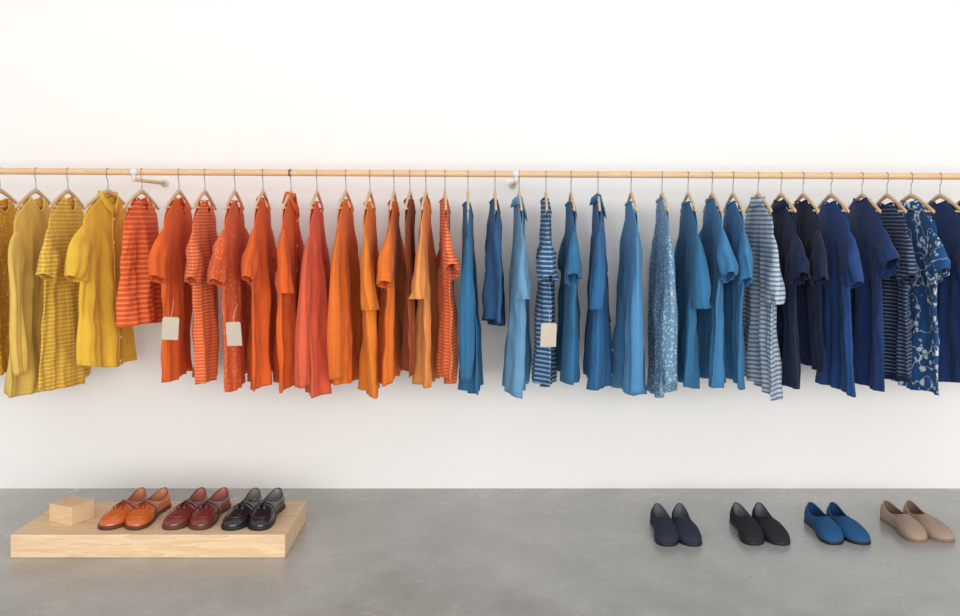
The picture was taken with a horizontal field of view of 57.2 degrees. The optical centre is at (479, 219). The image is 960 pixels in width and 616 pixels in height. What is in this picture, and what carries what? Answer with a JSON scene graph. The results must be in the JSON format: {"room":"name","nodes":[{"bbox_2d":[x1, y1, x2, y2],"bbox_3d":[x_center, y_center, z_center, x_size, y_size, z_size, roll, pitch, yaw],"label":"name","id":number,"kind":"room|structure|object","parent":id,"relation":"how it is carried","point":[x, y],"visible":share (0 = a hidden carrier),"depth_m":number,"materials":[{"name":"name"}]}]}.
{"room":"shop","nodes":[
{"label":"shop","id":0,"kind":"room"},
{"bbox_2d":[0,0,959,487],"bbox_3d":[0.000,-0.530,4.100,11.000,3.900,0.200,0,0,0],"label":"wall","id":1,"kind":"structure","parent":0,"point":[838,86],"depth_m":4.00,"materials":[{"name":"paint"}]},
{"bbox_2d":[0,168,959,188],"bbox_3d":[0.000,-0.180,3.812,5.800,0.080,0.376,0,0,0],"label":"rail","id":2,"kind":"object","parent":1,"relation":"attached to","point":[133,172],"visible":1,"depth_m":3.63,"materials":[{"name":"brown wood"}]},
{"bbox_2d":[0,167,19,207],"bbox_3d":[-1.986,-0.132,3.640,0.012,0.173,0.395,0,0,-3],"label":"clothes hanger","id":3,"kind":"object","parent":2,"relation":"hanging from","point":[2,191],"visible":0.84,"depth_m":3.69,"materials":[{"name":"brown wood"}]},
{"bbox_2d":[0,198,17,374],"bbox_3d":[-1.970,0.277,3.638,0.124,0.738,0.677,0,0,-3],"label":"t-shirt","id":4,"kind":"object","parent":3,"relation":"hanging from","point":[7,215],"visible":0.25,"depth_m":3.63,"materials":[{"name":"yellow fabric"}]},
{"bbox_2d":[15,167,52,207],"bbox_3d":[-1.837,-0.132,3.640,0.012,0.173,0.395,0,0,-6],"label":"clothes hanger","id":5,"kind":"object","parent":2,"relation":"hanging from","point":[35,190],"visible":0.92,"depth_m":3.61,"materials":[{"name":"brown wood"}]},
{"bbox_2d":[4,197,51,397],"bbox_3d":[-1.839,0.312,3.642,0.127,0.813,0.525,0,0,-5],"label":"shirt","id":6,"kind":"object","parent":5,"relation":"hanging from","point":[31,222],"visible":0.62,"depth_m":3.52,"materials":[{"name":"fabric"}]},
{"bbox_2d":[48,168,84,209],"bbox_3d":[-1.704,-0.131,3.640,0.012,0.173,0.395,0,0,-6],"label":"clothes hanger","id":7,"kind":"object","parent":2,"relation":"hanging from","point":[67,191],"visible":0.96,"depth_m":3.61,"materials":[{"name":"brown wood"}]},
{"bbox_2d":[35,196,90,390],"bbox_3d":[-1.706,0.292,3.647,0.114,0.784,0.627,0,0,-6],"label":"t-shirt","id":8,"kind":"object","parent":7,"relation":"hanging from","point":[58,367],"visible":0.62,"depth_m":3.54,"materials":[{"name":"fabric"}]},
{"bbox_2d":[83,168,127,208],"bbox_3d":[-1.539,-0.130,3.640,0.012,0.173,0.395,0,0,3],"label":"clothes hanger","id":9,"kind":"object","parent":2,"relation":"hanging from","point":[106,191],"visible":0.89,"depth_m":3.60,"materials":[{"name":"brown wood"}]},
{"bbox_2d":[64,190,136,366],"bbox_3d":[-1.534,0.244,3.636,0.105,0.729,0.639,0,0,1],"label":"button-up shirt","id":10,"kind":"object","parent":9,"relation":"hanging from","point":[93,255],"visible":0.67,"depth_m":3.55,"materials":[{"name":"fabric"}]},
{"bbox_2d":[115,197,162,327],"bbox_3d":[-1.398,0.171,3.639,0.123,0.536,0.377,0,0,-6],"label":"red striped knit top","id":11,"kind":"object","parent":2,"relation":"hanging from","point":[138,299],"visible":0.87,"depth_m":3.54,"materials":[{"name":"fabric"}]},
{"bbox_2d":[122,168,159,209],"bbox_3d":[-1.398,-0.129,3.640,0.012,0.173,0.395,0,0,-1],"label":"clothes hanger","id":12,"kind":"object","parent":2,"relation":"hanging from","point":[141,191],"visible":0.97,"depth_m":3.62,"materials":[{"name":"brown wood"}]},
{"bbox_2d":[147,197,192,382],"bbox_3d":[-1.254,0.280,3.634,0.091,0.753,0.679,0,0,-4],"label":"t-shirt","id":13,"kind":"object","parent":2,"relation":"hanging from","point":[166,263],"visible":0.8,"depth_m":3.52,"materials":[{"name":"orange fabric"}]},
{"bbox_2d":[161,300,178,339],"bbox_3d":[-1.177,0.379,3.334,0.056,0.151,0.054,0,0,-41],"label":"price tag","id":14,"kind":"object","parent":13,"relation":"hanging from","point":[170,325],"visible":1,"depth_m":3.33,"materials":[{"name":"white paper"}]},
{"bbox_2d":[164,168,191,209],"bbox_3d":[-1.245,-0.128,3.640,0.012,0.173,0.395,0,0,-4],"label":"clothes hanger","id":15,"kind":"object","parent":2,"relation":"hanging from","point":[178,191],"visible":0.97,"depth_m":3.61,"materials":[{"name":"brown wood"}]},
{"bbox_2d":[192,168,216,210],"bbox_3d":[-1.137,-0.128,3.640,0.012,0.173,0.395,0,0,-4],"label":"clothes hanger","id":16,"kind":"object","parent":2,"relation":"hanging from","point":[204,192],"visible":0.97,"depth_m":3.62,"materials":[{"name":"brown wood"}]},
{"bbox_2d":[184,199,218,384],"bbox_3d":[-1.138,0.298,3.639,0.120,0.755,0.646,0,0,-13],"label":"t-shirt","id":17,"kind":"object","parent":16,"relation":"hanging from","point":[205,325],"visible":0.85,"depth_m":3.52,"materials":[{"name":"fabric"}]},
{"bbox_2d":[224,169,244,210],"bbox_3d":[-1.013,-0.127,3.640,0.012,0.173,0.395,0,0,-5],"label":"clothes hanger","id":18,"kind":"object","parent":2,"relation":"hanging from","point":[234,192],"visible":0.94,"depth_m":3.62,"materials":[{"name":"brown wood"}]},
{"bbox_2d":[207,200,251,391],"bbox_3d":[-1.009,0.296,3.634,0.094,0.760,0.669,0,0,-2],"label":"t-shirt","id":19,"kind":"object","parent":18,"relation":"hanging from","point":[224,266],"visible":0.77,"depth_m":3.50,"materials":[{"name":"fabric"}]},
{"bbox_2d":[226,304,241,345],"bbox_3d":[-0.925,0.400,3.334,0.055,0.155,0.055,0,0,39],"label":"price tag","id":20,"kind":"object","parent":19,"relation":"hanging from","point":[233,329],"visible":1,"depth_m":3.33,"materials":[{"name":"white paper"}]},
{"bbox_2d":[241,197,277,391],"bbox_3d":[-0.906,0.290,3.642,0.116,0.772,0.635,0,0,-8],"label":"t-shirt","id":21,"kind":"object","parent":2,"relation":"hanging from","point":[259,264],"visible":0.93,"depth_m":3.51,"materials":[{"name":"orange fabric"}]},
{"bbox_2d":[254,169,270,210],"bbox_3d":[-0.898,-0.126,3.640,0.012,0.173,0.395,0,0,-5],"label":"clothes hanger","id":22,"kind":"object","parent":2,"relation":"hanging from","point":[262,193],"visible":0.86,"depth_m":3.59,"materials":[{"name":"brown wood"}]},
{"bbox_2d":[272,191,303,392],"bbox_3d":[-0.797,0.282,3.639,0.121,0.798,0.557,0,0,-6],"label":"button-up shirt","id":23,"kind":"object","parent":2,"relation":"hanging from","point":[290,248],"visible":0.82,"depth_m":3.50,"materials":[{"name":"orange fabric"}]},
{"bbox_2d":[282,169,298,209],"bbox_3d":[-0.782,-0.126,3.640,0.012,0.173,0.395,0,0,-3],"label":"clothes hanger","id":24,"kind":"object","parent":2,"relation":"hanging from","point":[291,191],"visible":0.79,"depth_m":3.56,"materials":[{"name":"brown wood"}]},
{"bbox_2d":[309,169,323,210],"bbox_3d":[-0.674,-0.125,3.640,0.012,0.173,0.395,0,0,-3],"label":"clothes hanger","id":25,"kind":"object","parent":2,"relation":"hanging from","point":[316,193],"visible":0.91,"depth_m":3.61,"materials":[{"name":"brown wood"}]},
{"bbox_2d":[294,201,331,397],"bbox_3d":[-0.662,0.313,3.637,0.130,0.787,0.535,0,0,-2],"label":"shirt","id":26,"kind":"object","parent":25,"relation":"hanging from","point":[310,357],"visible":0.89,"depth_m":3.47,"materials":[{"name":"fabric"}]},
{"bbox_2d":[337,169,353,210],"bbox_3d":[-0.554,-0.124,3.640,0.012,0.173,0.395,0,0,0],"label":"clothes hanger","id":27,"kind":"object","parent":2,"relation":"hanging from","point":[345,193],"visible":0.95,"depth_m":3.60,"materials":[{"name":"brown wood"}]},
{"bbox_2d":[327,198,362,384],"bbox_3d":[-0.560,0.296,3.641,0.110,0.768,0.514,0,0,1],"label":"shirt","id":28,"kind":"object","parent":27,"relation":"hanging from","point":[344,319],"visible":0.98,"depth_m":3.49,"materials":[{"name":"fabric"}]},
{"bbox_2d":[363,170,375,209],"bbox_3d":[-0.455,-0.124,3.640,0.012,0.173,0.395,0,0,-1],"label":"clothes hanger","id":29,"kind":"object","parent":2,"relation":"hanging from","point":[369,194],"visible":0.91,"depth_m":3.60,"materials":[{"name":"brown wood"}]},
{"bbox_2d":[358,201,381,398],"bbox_3d":[-0.449,0.315,3.645,0.100,0.788,0.602,0,0,-3],"label":"t-shirt","id":30,"kind":"object","parent":29,"relation":"hanging from","point":[370,291],"visible":0.94,"depth_m":3.43,"materials":[{"name":"fabric"}]},
{"bbox_2d":[389,170,396,210],"bbox_3d":[-0.356,-0.123,3.640,0.012,0.173,0.395,0,0,-1],"label":"clothes hanger","id":31,"kind":"object","parent":2,"relation":"hanging from","point":[393,196],"visible":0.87,"depth_m":3.57,"materials":[{"name":"brown wood"}]},
{"bbox_2d":[376,200,405,386],"bbox_3d":[-0.372,0.293,3.634,0.115,0.751,0.666,0,0,4],"label":"t-shirt","id":32,"kind":"object","parent":31,"relation":"hanging from","point":[391,259],"visible":0.93,"depth_m":3.52,"materials":[{"name":"fabric"}]},
{"bbox_2d":[404,170,412,210],"bbox_3d":[-0.289,-0.123,3.640,0.012,0.173,0.395,0,0,1],"label":"clothes hanger","id":33,"kind":"object","parent":2,"relation":"hanging from","point":[409,195],"visible":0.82,"depth_m":3.57,"materials":[{"name":"brown wood"}]},
{"bbox_2d":[401,199,416,376],"bbox_3d":[-0.286,0.264,3.637,0.069,0.707,0.376,0,0,1],"label":"shirt","id":34,"kind":"object","parent":33,"relation":"hanging from","point":[408,353],"visible":0.9,"depth_m":3.51,"materials":[{"name":"fabric"}]},
{"bbox_2d":[421,170,428,210],"bbox_3d":[-0.223,-0.123,3.640,0.012,0.173,0.395,0,0,1],"label":"clothes hanger","id":35,"kind":"object","parent":2,"relation":"hanging from","point":[425,195],"visible":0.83,"depth_m":3.56,"materials":[{"name":"brown wood"}]},
{"bbox_2d":[408,197,439,388],"bbox_3d":[-0.226,0.292,3.635,0.099,0.772,0.618,0,0,4],"label":"shirt","id":36,"kind":"object","parent":35,"relation":"hanging from","point":[424,280],"visible":0.98,"depth_m":3.51,"materials":[{"name":"fabric"}]},
{"bbox_2d":[443,191,446,210],"bbox_3d":[-0.145,-0.122,3.640,0.012,0.173,0.395,0,0,-3],"label":"clothes hanger","id":37,"kind":"object","parent":2,"relation":"hanging from","point":[444,193],"visible":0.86,"depth_m":3.53,"materials":[{"name":"brown wood"}]},
{"bbox_2d":[436,198,459,383],"bbox_3d":[-0.137,0.285,3.646,0.091,0.753,0.650,0,0,-3],"label":"t-shirt","id":38,"kind":"object","parent":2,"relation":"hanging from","point":[447,262],"visible":1,"depth_m":3.48,"materials":[{"name":"orange fabric"}]},
{"bbox_2d":[467,191,468,211],"bbox_3d":[-0.050,-0.122,3.640,0.012,0.173,0.395,0,0,-1],"label":"clothes hanger","id":39,"kind":"object","parent":2,"relation":"hanging from","point":[467,191],"visible":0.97,"depth_m":3.51,"materials":[{"name":"brown wood"}]},
{"bbox_2d":[458,201,483,394],"bbox_3d":[-0.037,0.316,3.641,0.109,0.774,0.533,0,0,-1],"label":"shirt","id":40,"kind":"object","parent":39,"relation":"hanging from","point":[470,348],"visible":1,"depth_m":3.40,"materials":[{"name":"teal fabric"}]},
{"bbox_2d":[493,191,496,210],"bbox_3d":[0.062,-0.121,3.640,0.012,0.173,0.395,0,0,0],"label":"clothes hanger","id":41,"kind":"object","parent":2,"relation":"hanging from","point":[494,193],"visible":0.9,"depth_m":3.54,"materials":[{"name":"brown wood"}]},
{"bbox_2d":[482,198,504,325],"bbox_3d":[0.058,0.181,3.645,0.102,0.539,0.387,0,0,0],"label":"vest","id":42,"kind":"object","parent":41,"relation":"hanging from","point":[493,296],"visible":1,"depth_m":3.51,"materials":[{"name":"fabric"}]},
{"bbox_2d":[502,196,531,398],"bbox_3d":[0.152,0.299,3.642,0.129,0.796,0.623,0,0,-1],"label":"button-up shirt","id":43,"kind":"object","parent":2,"relation":"hanging from","point":[517,350],"visible":0.98,"depth_m":3.45,"materials":[{"name":"fabric"}]},
{"bbox_2d":[517,173,522,210],"bbox_3d":[0.161,-0.120,3.640,0.012,0.173,0.395,0,0,-1],"label":"clothes hanger","id":44,"kind":"object","parent":2,"relation":"hanging from","point":[518,193],"visible":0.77,"depth_m":3.54,"materials":[{"name":"brown wood"}]},
{"bbox_2d":[532,197,559,386],"bbox_3d":[0.266,0.291,3.640,0.112,0.769,0.634,0,0,3],"label":"t-shirt","id":45,"kind":"object","parent":2,"relation":"hanging from","point":[544,363],"visible":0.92,"depth_m":3.47,"materials":[{"name":"fabric"}]},
{"bbox_2d":[540,305,556,346],"bbox_3d":[0.254,0.403,3.335,0.052,0.154,0.055,0,0,-37],"label":"price tag","id":46,"kind":"object","parent":45,"relation":"hanging from","point":[548,330],"visible":1,"depth_m":3.33,"materials":[{"name":"white paper"}]},
{"bbox_2d":[544,191,547,210],"bbox_3d":[0.273,-0.120,3.640,0.012,0.173,0.395,0,0,3],"label":"clothes hanger","id":47,"kind":"object","parent":2,"relation":"hanging from","point":[545,193],"visible":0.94,"depth_m":3.53,"materials":[{"name":"brown wood"}]},
{"bbox_2d":[568,171,575,211],"bbox_3d":[0.376,-0.119,3.640,0.012,0.173,0.395,0,0,2],"label":"clothes hanger","id":48,"kind":"object","parent":2,"relation":"hanging from","point":[571,198],"visible":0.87,"depth_m":3.57,"materials":[{"name":"brown wood"}]},
{"bbox_2d":[555,201,581,384],"bbox_3d":[0.368,0.291,3.632,0.101,0.736,0.655,0,0,0],"label":"t-shirt","id":49,"kind":"object","parent":48,"relation":"hanging from","point":[567,349],"visible":0.99,"depth_m":3.48,"materials":[{"name":"teal fabric"}]},
{"bbox_2d":[583,193,612,390],"bbox_3d":[0.490,0.282,3.648,0.125,0.780,0.595,0,0,5],"label":"button-up shirt","id":50,"kind":"object","parent":2,"relation":"hanging from","point":[598,351],"visible":1,"depth_m":3.48,"materials":[{"name":"fabric"}]},
{"bbox_2d":[597,173,600,211],"bbox_3d":[0.488,-0.119,3.640,0.012,0.173,0.395,0,0,5],"label":"clothes hanger","id":51,"kind":"object","parent":2,"relation":"hanging from","point":[598,198],"visible":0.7,"depth_m":3.50,"materials":[{"name":"brown wood"}]},
{"bbox_2d":[627,171,637,211],"bbox_3d":[0.625,-0.118,3.640,0.012,0.173,0.395,0,0,3],"label":"clothes hanger","id":52,"kind":"object","parent":2,"relation":"hanging from","point":[631,196],"visible":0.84,"depth_m":3.57,"materials":[{"name":"brown wood"}]},
{"bbox_2d":[611,201,646,395],"bbox_3d":[0.616,0.326,3.640,0.132,0.798,0.530,0,0,3],"label":"shirt","id":53,"kind":"object","parent":52,"relation":"hanging from","point":[628,360],"visible":1,"depth_m":3.47,"materials":[{"name":"fabric"}]},
{"bbox_2d":[646,198,677,397],"bbox_3d":[0.756,0.317,3.636,0.109,0.818,0.522,0,0,2],"label":"shirt","id":54,"kind":"object","parent":2,"relation":"hanging from","point":[662,378],"visible":0.99,"depth_m":3.49,"materials":[{"name":"fabric"}]},
{"bbox_2d":[655,171,668,211],"bbox_3d":[0.753,-0.117,3.640,0.012,0.173,0.395,0,0,5],"label":"clothes hanger","id":55,"kind":"object","parent":2,"relation":"hanging from","point":[662,195],"visible":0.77,"depth_m":3.56,"materials":[{"name":"brown wood"}]},
{"bbox_2d":[680,171,696,212],"bbox_3d":[0.860,-0.117,3.640,0.012,0.173,0.395,0,0,4],"label":"clothes hanger","id":56,"kind":"object","parent":2,"relation":"hanging from","point":[687,195],"visible":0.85,"depth_m":3.59,"materials":[{"name":"brown wood"}]},
{"bbox_2d":[674,201,710,388],"bbox_3d":[0.854,0.304,3.631,0.099,0.764,0.615,0,0,3],"label":"t-shirt","id":57,"kind":"object","parent":56,"relation":"hanging from","point":[692,278],"visible":0.9,"depth_m":3.49,"materials":[{"name":"teal fabric"}]},
{"bbox_2d":[703,171,721,212],"bbox_3d":[0.960,-0.116,3.640,0.012,0.173,0.395,0,0,4],"label":"clothes hanger","id":58,"kind":"object","parent":2,"relation":"hanging from","point":[712,195],"visible":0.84,"depth_m":3.59,"materials":[{"name":"brown wood"}]},
{"bbox_2d":[697,198,738,387],"bbox_3d":[0.945,0.295,3.641,0.120,0.774,0.670,0,0,1],"label":"t-shirt","id":59,"kind":"object","parent":2,"relation":"hanging from","point":[722,263],"visible":0.8,"depth_m":3.48,"materials":[{"name":"fabric"}]},
{"bbox_2d":[723,171,743,212],"bbox_3d":[1.046,-0.116,3.640,0.012,0.173,0.395,0,0,5],"label":"clothes hanger","id":60,"kind":"object","parent":2,"relation":"hanging from","point":[733,195],"visible":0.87,"depth_m":3.60,"materials":[{"name":"brown wood"}]},
{"bbox_2d":[723,201,753,389],"bbox_3d":[1.047,0.298,3.645,0.092,0.755,0.644,0,0,2],"label":"t-shirt","id":61,"kind":"object","parent":60,"relation":"hanging from","point":[733,220],"visible":0.62,"depth_m":3.51,"materials":[{"name":"fabric"}]},
{"bbox_2d":[745,171,772,212],"bbox_3d":[1.150,-0.115,3.640,0.012,0.173,0.395,0,0,3],"label":"clothes hanger","id":62,"kind":"object","parent":2,"relation":"hanging from","point":[757,194],"visible":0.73,"depth_m":3.55,"materials":[{"name":"brown wood"}]},
{"bbox_2d":[743,195,785,400],"bbox_3d":[1.154,0.305,3.645,0.112,0.812,0.604,0,0,3],"label":"t-shirt","id":63,"kind":"object","parent":2,"relation":"hanging from","point":[763,366],"visible":0.82,"depth_m":3.51,"materials":[{"name":"fabric"}]},
{"bbox_2d":[770,172,796,212],"bbox_3d":[1.245,-0.115,3.640,0.012,0.173,0.395,0,0,3],"label":"clothes hanger","id":64,"kind":"object","parent":2,"relation":"hanging from","point":[780,195],"visible":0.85,"depth_m":3.56,"materials":[{"name":"brown wood"}]},
{"bbox_2d":[771,199,810,388],"bbox_3d":[1.245,0.300,3.643,0.095,0.773,0.624,0,0,3],"label":"t-shirt","id":65,"kind":"object","parent":64,"relation":"hanging from","point":[794,263],"visible":0.56,"depth_m":3.51,"materials":[{"name":"fabric"}]},
{"bbox_2d":[790,172,819,212],"bbox_3d":[1.336,-0.114,3.640,0.012,0.173,0.395,0,0,3],"label":"clothes hanger","id":66,"kind":"object","parent":2,"relation":"hanging from","point":[802,195],"visible":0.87,"depth_m":3.57,"materials":[{"name":"brown wood"}]},
{"bbox_2d":[792,199,828,373],"bbox_3d":[1.339,0.259,3.643,0.099,0.686,0.652,0,0,3],"label":"t-shirt","id":67,"kind":"object","parent":66,"relation":"hanging from","point":[808,294],"visible":0.61,"depth_m":3.50,"materials":[{"name":"fabric"}]},
{"bbox_2d":[816,172,849,212],"bbox_3d":[1.452,-0.113,3.640,0.012,0.173,0.395,0,0,2],"label":"clothes hanger","id":68,"kind":"object","parent":2,"relation":"hanging from","point":[830,195],"visible":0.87,"depth_m":3.59,"materials":[{"name":"brown wood"}]},
{"bbox_2d":[815,200,863,396],"bbox_3d":[1.451,0.307,3.635,0.114,0.776,0.617,0,0,0],"label":"t-shirt","id":69,"kind":"object","parent":68,"relation":"hanging from","point":[844,267],"visible":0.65,"depth_m":3.55,"materials":[{"name":"fabric"}]},
{"bbox_2d":[845,172,880,212],"bbox_3d":[1.580,-0.113,3.640,0.012,0.173,0.395,0,0,4],"label":"clothes hanger","id":70,"kind":"object","parent":2,"relation":"hanging from","point":[862,195],"visible":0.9,"depth_m":3.60,"materials":[{"name":"brown wood"}]},
{"bbox_2d":[846,197,899,391],"bbox_3d":[1.573,0.297,3.644,0.115,0.779,0.635,0,0,4],"label":"t-shirt","id":71,"kind":"object","parent":2,"relation":"hanging from","point":[879,258],"visible":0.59,"depth_m":3.54,"materials":[{"name":"fabric"}]},
{"bbox_2d":[876,172,906,212],"bbox_3d":[1.683,-0.112,3.640,0.012,0.173,0.395,0,0,5],"label":"clothes hanger","id":72,"kind":"object","parent":2,"relation":"hanging from","point":[886,195],"visible":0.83,"depth_m":3.59,"materials":[{"name":"brown wood"}]},
{"bbox_2d":[878,202,916,382],"bbox_3d":[1.676,0.291,3.640,0.112,0.730,0.643,0,0,4],"label":"t-shirt","id":73,"kind":"object","parent":72,"relation":"hanging from","point":[898,354],"visible":0.52,"depth_m":3.50,"materials":[{"name":"fabric"}]},
{"bbox_2d":[899,172,934,213],"bbox_3d":[1.783,-0.112,3.640,0.012,0.173,0.395,0,0,1],"label":"clothes hanger","id":74,"kind":"object","parent":2,"relation":"hanging from","point":[913,196],"visible":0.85,"depth_m":3.57,"materials":[{"name":"brown wood"}]},
{"bbox_2d":[891,199,950,394],"bbox_3d":[1.778,0.307,3.646,0.104,0.786,0.636,0,0,1],"label":"button-up shirt","id":75,"kind":"object","parent":74,"relation":"hanging from","point":[933,263],"visible":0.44,"depth_m":3.52,"materials":[{"name":"fabric"}]},
{"bbox_2d":[923,172,959,212],"bbox_3d":[1.903,-0.111,3.640,0.012,0.173,0.395,0,0,3],"label":"clothes hanger","id":76,"kind":"object","parent":2,"relation":"hanging from","point":[939,195],"visible":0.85,"depth_m":3.60,"materials":[{"name":"brown wood"}]},
{"bbox_2d":[926,200,959,382],"bbox_3d":[1.902,0.291,3.629,0.106,0.744,0.629,0,0,1],"label":"t-shirt","id":77,"kind":"object","parent":76,"relation":"hanging from","point":[947,221],"visible":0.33,"depth_m":3.54,"materials":[{"name":"fabric"}]},
{"bbox_2d":[0,488,959,615],"bbox_3d":[0.000,1.320,0.100,11.000,0.200,8.000,0,0,0],"label":"floor","id":78,"kind":"structure","parent":0,"point":[356,551],"depth_m":3.13,"materials":[{"name":"concrete"}]},
{"bbox_2d":[10,502,305,557],"bbox_3d":[-1.200,1.178,3.365,0.992,0.084,0.380,0,0,0],"label":"wooden display platform","id":79,"kind":"object","parent":78,"relation":"on","point":[39,538],"visible":0.76,"depth_m":3.17,"materials":[{"name":"beige wood"}]},
{"bbox_2d":[49,496,93,525],"bbox_3d":[-1.549,1.101,3.340,0.118,0.069,0.105,0,0,24],"label":"wooden block","id":80,"kind":"object","parent":79,"relation":"on","point":[72,510],"depth_m":3.31,"materials":[{"name":"beige wood"}]},
{"bbox_2d":[98,487,147,529],"bbox_3d":[-1.353,1.099,3.363,0.100,0.074,0.292,0,0,6],"label":"loafer","id":81,"kind":"object","parent":79,"relation":"on","point":[114,518],"visible":0.9,"depth_m":3.28,"materials":[{"name":"brown leather"}]},
{"bbox_2d":[124,487,170,530],"bbox_3d":[-1.267,1.099,3.363,0.100,0.074,0.292,0,0,5],"label":"loafer","id":82,"kind":"object","parent":79,"relation":"on","point":[145,512],"visible":1,"depth_m":3.31,"materials":[{"name":"brown leather"}]},
{"bbox_2d":[162,487,207,529],"bbox_3d":[-1.116,1.099,3.363,0.100,0.074,0.292,0,0,6],"label":"loafer","id":83,"kind":"object","parent":79,"relation":"on","point":[178,518],"visible":0.82,"depth_m":3.28,"materials":[{"name":"red leather"}]},
{"bbox_2d":[188,487,230,530],"bbox_3d":[-1.030,1.099,3.363,0.100,0.074,0.292,0,0,5],"label":"loafer","id":84,"kind":"object","parent":79,"relation":"on","point":[206,514],"visible":1,"depth_m":3.30,"materials":[{"name":"red leather"}]},
{"bbox_2d":[221,488,262,530],"bbox_3d":[-0.898,1.099,3.358,0.100,0.074,0.292,0,0,5],"label":"loafer","id":85,"kind":"object","parent":79,"relation":"on","point":[236,518],"visible":0.91,"depth_m":3.28,"materials":[{"name":"black leather"}]},
{"bbox_2d":[247,488,284,530],"bbox_3d":[-0.812,1.099,3.358,0.100,0.074,0.292,0,0,4],"label":"loafer","id":86,"kind":"object","parent":79,"relation":"on","point":[263,515],"visible":1,"depth_m":3.29,"materials":[{"name":"black leather"}]},
{"bbox_2d":[650,503,678,546],"bbox_3d":[0.715,1.183,3.428,0.096,0.074,0.288,0,0,2],"label":"shoe","id":87,"kind":"object","parent":78,"relation":"on","point":[665,529],"visible":1,"depth_m":3.35,"materials":[{"name":"blue fabric"}]},
{"bbox_2d":[671,503,701,546],"bbox_3d":[0.797,1.183,3.428,0.096,0.074,0.288,0,0,3],"label":"shoe","id":88,"kind":"object","parent":78,"relation":"on","point":[689,534],"visible":0.9,"depth_m":3.35,"materials":[{"name":"blue fabric"}]},
{"bbox_2d":[729,502,764,545],"bbox_3d":[1.040,1.183,3.438,0.096,0.074,0.288,0,0,1],"label":"shoe","id":89,"kind":"object","parent":78,"relation":"on","point":[750,532],"visible":1,"depth_m":3.37,"materials":[{"name":"fabric"}]},
{"bbox_2d":[752,502,790,545],"bbox_3d":[1.127,1.183,3.438,0.096,0.074,0.288,0,0,0],"label":"shoe","id":90,"kind":"object","parent":78,"relation":"on","point":[775,533],"visible":0.94,"depth_m":3.36,"materials":[{"name":"fabric"}]},
{"bbox_2d":[804,502,843,544],"bbox_3d":[1.343,1.183,3.442,0.096,0.074,0.288,0,0,1],"label":"shoe","id":91,"kind":"object","parent":78,"relation":"on","point":[826,529],"visible":1,"depth_m":3.38,"materials":[{"name":"fabric"}]},
{"bbox_2d":[826,502,870,544],"bbox_3d":[1.431,1.183,3.442,0.096,0.074,0.288,0,0,-1],"label":"shoe","id":92,"kind":"object","parent":78,"relation":"on","point":[854,532],"visible":0.91,"depth_m":3.37,"materials":[{"name":"fabric"}]},
{"bbox_2d":[880,500,927,542],"bbox_3d":[1.667,1.183,3.468,0.096,0.074,0.288,0,0,-2],"label":"shoe","id":93,"kind":"object","parent":78,"relation":"on","point":[906,526],"visible":1,"depth_m":3.42,"materials":[{"name":"fabric"}]},
{"bbox_2d":[903,500,954,542],"bbox_3d":[1.758,1.183,3.468,0.096,0.074,0.288,0,0,-3],"label":"shoe","id":94,"kind":"object","parent":78,"relation":"on","point":[936,530],"visible":0.89,"depth_m":3.39,"materials":[{"name":"fabric"}]}
]}

